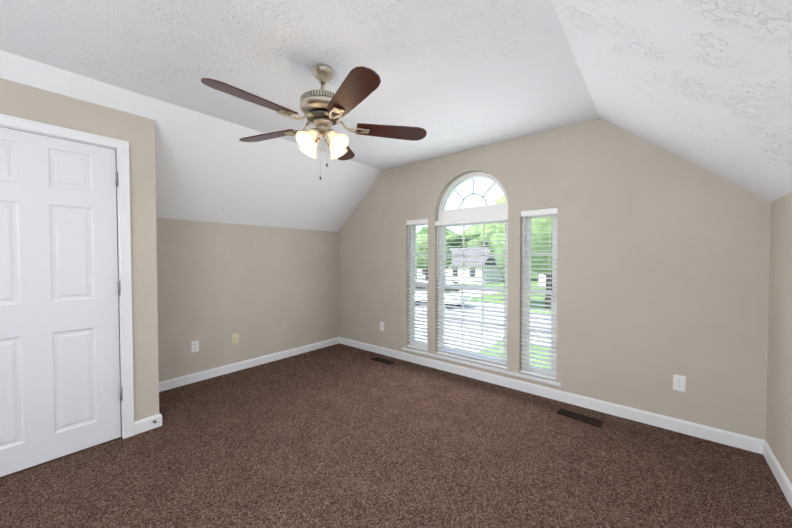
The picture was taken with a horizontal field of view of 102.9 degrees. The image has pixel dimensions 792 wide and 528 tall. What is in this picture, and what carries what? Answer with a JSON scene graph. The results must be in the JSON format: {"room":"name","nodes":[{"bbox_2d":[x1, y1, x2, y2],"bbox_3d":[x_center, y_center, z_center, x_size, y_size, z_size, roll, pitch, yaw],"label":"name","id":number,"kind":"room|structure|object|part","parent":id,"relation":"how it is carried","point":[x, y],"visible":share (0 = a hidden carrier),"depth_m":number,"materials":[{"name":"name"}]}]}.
{"room":"empty bedroom","nodes":[
{"label":"empty bedroom","id":0,"kind":"room"},
{"bbox_2d":[0,78,158,421],"bbox_3d":[-2.829,0.102,1.261,0.120,2.320,3.040,1,1,40],"label":"wall","id":1,"kind":"structure","parent":0,"point":[28,102],"depth_m":2.30,"materials":[{"name":"beige paint"}]},
{"bbox_2d":[0,127,121,476],"bbox_3d":[-2.205,0.221,1.942,0.050,2.028,0.769,1,1,40],"label":"door","id":2,"kind":"structure","parent":1,"relation":"in","point":[36,318],"depth_m":1.97,"materials":[{"name":"white"}]},
{"bbox_2d":[0,139,96,449],"bbox_3d":[-2.204,0.176,1.933,0.009,1.800,0.518,1,1,40],"label":"panels","id":3,"kind":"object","parent":2,"relation":"attached to","point":[72,278],"depth_m":2.01,"materials":[{"name":"white wood"}]},
{"bbox_3d":[-1.949,0.163,2.220,0.013,1.617,0.013,1,1,40],"label":"door hinges","id":4,"kind":"part","parent":2,"relation":"part of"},
{"bbox_2d":[0,114,133,438],"bbox_3d":[-2.237,0.193,1.961,0.147,2.108,0.898,1,1,40],"label":"door frame","id":5,"kind":"structure","parent":1,"relation":"attached to","point":[121,147],"depth_m":2.23,"materials":[{"name":"white wood"}]},
{"bbox_2d":[146,412,161,427],"bbox_3d":[-2.079,1.187,2.645,0.741,0.092,0.014,1,1,40],"label":"baseboard","id":6,"kind":"structure","parent":1,"relation":"attached to","point":[158,418],"depth_m":2.39,"materials":[{"name":"white wood"}]},
{"bbox_2d":[156,218,339,381],"bbox_3d":[-2.647,0.400,2.685,0.140,1.667,5.734,1,1,40],"label":"wall","id":7,"kind":"structure","parent":0,"point":[263,290],"depth_m":3.60,"materials":[{"name":"beige paint"}]},
{"bbox_2d":[191,340,198,352],"bbox_3d":[-2.077,0.852,3.263,0.008,0.115,0.070,1,1,40],"label":"outlet","id":8,"kind":"object","parent":7,"relation":"attached to","point":[194,346],"visible":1,"depth_m":3.26,"materials":[{"name":"white plastic"}]},
{"bbox_2d":[232,333,237,343],"bbox_3d":[-1.817,0.843,3.569,0.016,0.115,0.070,1,1,40],"label":"outlet","id":9,"kind":"object","parent":7,"relation":"attached to","point":[234,338],"visible":1,"depth_m":3.56,"materials":[{"name":"beige plastic"}]},
{"bbox_2d":[159,337,337,391],"bbox_3d":[-1.622,1.164,3.810,0.014,0.092,2.390,1,1,40],"label":"baseboard","id":10,"kind":"structure","parent":7,"relation":"attached to","point":[199,376],"depth_m":3.60,"materials":[{"name":"white"}]},
{"bbox_2d":[0,343,791,527],"bbox_3d":[-0.966,1.357,1.307,4.507,0.200,5.734,1,1,40],"label":"floor","id":11,"kind":"structure","parent":0,"point":[339,435],"depth_m":1.94,"materials":[{"name":"carpet"}]},
{"bbox_2d":[371,357,394,364],"bbox_3d":[-0.170,1.199,3.918,0.315,0.012,0.100,1,1,40],"label":"air vent register","id":12,"kind":"object","parent":11,"relation":"on","point":[382,360],"visible":1,"depth_m":3.90,"materials":[{"name":"brown metal"}]},
{"bbox_2d":[556,408,603,426],"bbox_3d":[1.466,1.223,2.519,0.315,0.012,0.100,1,2,44],"label":"air vent register","id":13,"kind":"object","parent":11,"relation":"on","point":[582,418],"visible":0.98,"depth_m":2.50,"materials":[{"name":"brown metal"}]},
{"bbox_2d":[0,0,791,231],"bbox_3d":[-0.970,-0.897,1.263,4.507,1.045,5.734,1,1,40],"label":"ceiling","id":14,"kind":"structure","parent":0,"point":[705,85],"depth_m":1.80,"materials":[{"name":"white paint"},{"name":"textured drywall plaster"}]},
{"bbox_2d":[201,64,426,179],"bbox_3d":[-0.485,-0.846,1.897,1.272,0.675,1.224,1,1,40],"label":"ceiling fan","id":15,"kind":"object","parent":14,"relation":"hanging from","point":[323,111],"visible":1,"depth_m":1.85,"materials":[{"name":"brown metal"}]},
{"bbox_3d":[-0.734,-0.842,1.608,0.140,0.036,0.461,1,1,40],"label":"blade","id":16,"kind":"part","parent":15,"relation":"part of","materials":[{"name":"brown wood"}]},
{"bbox_3d":[-0.845,-0.852,2.100,0.459,0.036,0.232,1,1,40],"label":"blade","id":17,"kind":"part","parent":15,"relation":"part of","materials":[{"name":"brown wood"}]},
{"bbox_3d":[-0.449,-0.979,1.934,0.274,0.410,0.274,1,1,40],"label":"motor","id":18,"kind":"part","parent":15,"relation":"part of","materials":[{"name":"silver metal"}]},
{"bbox_3d":[-0.413,-0.858,2.360,0.336,0.036,0.421,1,1,40],"label":"blade","id":19,"kind":"part","parent":15,"relation":"part of","materials":[{"name":"brown wood"}]},
{"bbox_3d":[-0.226,-0.843,1.570,0.456,0.036,0.245,1,1,40],"label":"blade","id":20,"kind":"part","parent":15,"relation":"part of","materials":[{"name":"brown wood"}]},
{"bbox_3d":[-0.035,-0.852,2.035,0.346,0.036,0.414,1,1,40],"label":"blade","id":21,"kind":"part","parent":15,"relation":"part of","materials":[{"name":"brown wood"}]},
{"bbox_2d":[339,118,770,439],"bbox_3d":[0.820,-0.011,3.432,4.227,2.448,0.140,1,1,40],"label":"wall","id":22,"kind":"structure","parent":0,"point":[663,263],"depth_m":2.54,"materials":[{"name":"beige paint"}]},
{"bbox_2d":[380,322,383,330],"bbox_3d":[-0.190,0.828,4.193,0.070,0.115,0.008,1,1,40],"label":"electrical outlet","id":23,"kind":"object","parent":22,"relation":"attached to","point":[381,326],"visible":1,"depth_m":4.18,"materials":[{"name":"white plastic"}]},
{"bbox_2d":[402,172,561,386],"bbox_3d":[0.820,0.044,3.413,1.802,2.070,0.162,1,1,40],"label":"window","id":24,"kind":"structure","parent":22,"relation":"in","point":[478,215],"depth_m":3.33,"materials":[{"name":"white plastic"}]},
{"bbox_3d":[0.802,1.065,3.410,1.802,0.028,0.101,1,1,40],"label":"sill","id":25,"kind":"part","parent":24,"relation":"part of","materials":[{"name":"white"}]},
{"bbox_2d":[338,337,757,452],"bbox_3d":[0.762,1.167,3.404,4.200,0.092,0.014,1,1,40],"label":"baseboard","id":26,"kind":"structure","parent":22,"relation":"attached to","point":[748,443],"depth_m":2.68,"materials":[{"name":"white"}]},
{"bbox_2d":[673,374,685,391],"bbox_3d":[2.075,0.872,2.310,0.070,0.115,0.008,1,1,40],"label":"electrical outlet","id":27,"kind":"object","parent":22,"relation":"attached to","point":[679,382],"visible":1,"depth_m":2.31,"materials":[{"name":"white plastic"}]},
{"bbox_2d":[766,192,791,483],"bbox_3d":[0.712,0.466,-0.106,0.140,1.633,5.734,1,1,40],"label":"wall","id":28,"kind":"structure","parent":0,"point":[779,410],"depth_m":1.83,"materials":[{"name":"beige paint"}]},
{"bbox_2d":[758,439,791,507],"bbox_3d":[0.654,1.235,-0.042,0.014,0.092,5.454,1,1,40],"label":"baseboard","id":29,"kind":"structure","parent":28,"relation":"attached to","point":[782,479],"depth_m":1.82,"materials":[{"name":"white wood"}]},
{"label":"outside","id":30,"kind":"structure","parent":0,"visible":0},
{"bbox_2d":[415,195,552,368],"bbox_3d":[33.441,-4.635,85.018,230.000,19.688,166.246,1,1,40],"label":"scenery","id":31,"kind":"structure","parent":30,"point":[490,231],"depth_m":27.08,"materials":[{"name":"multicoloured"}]}
]}

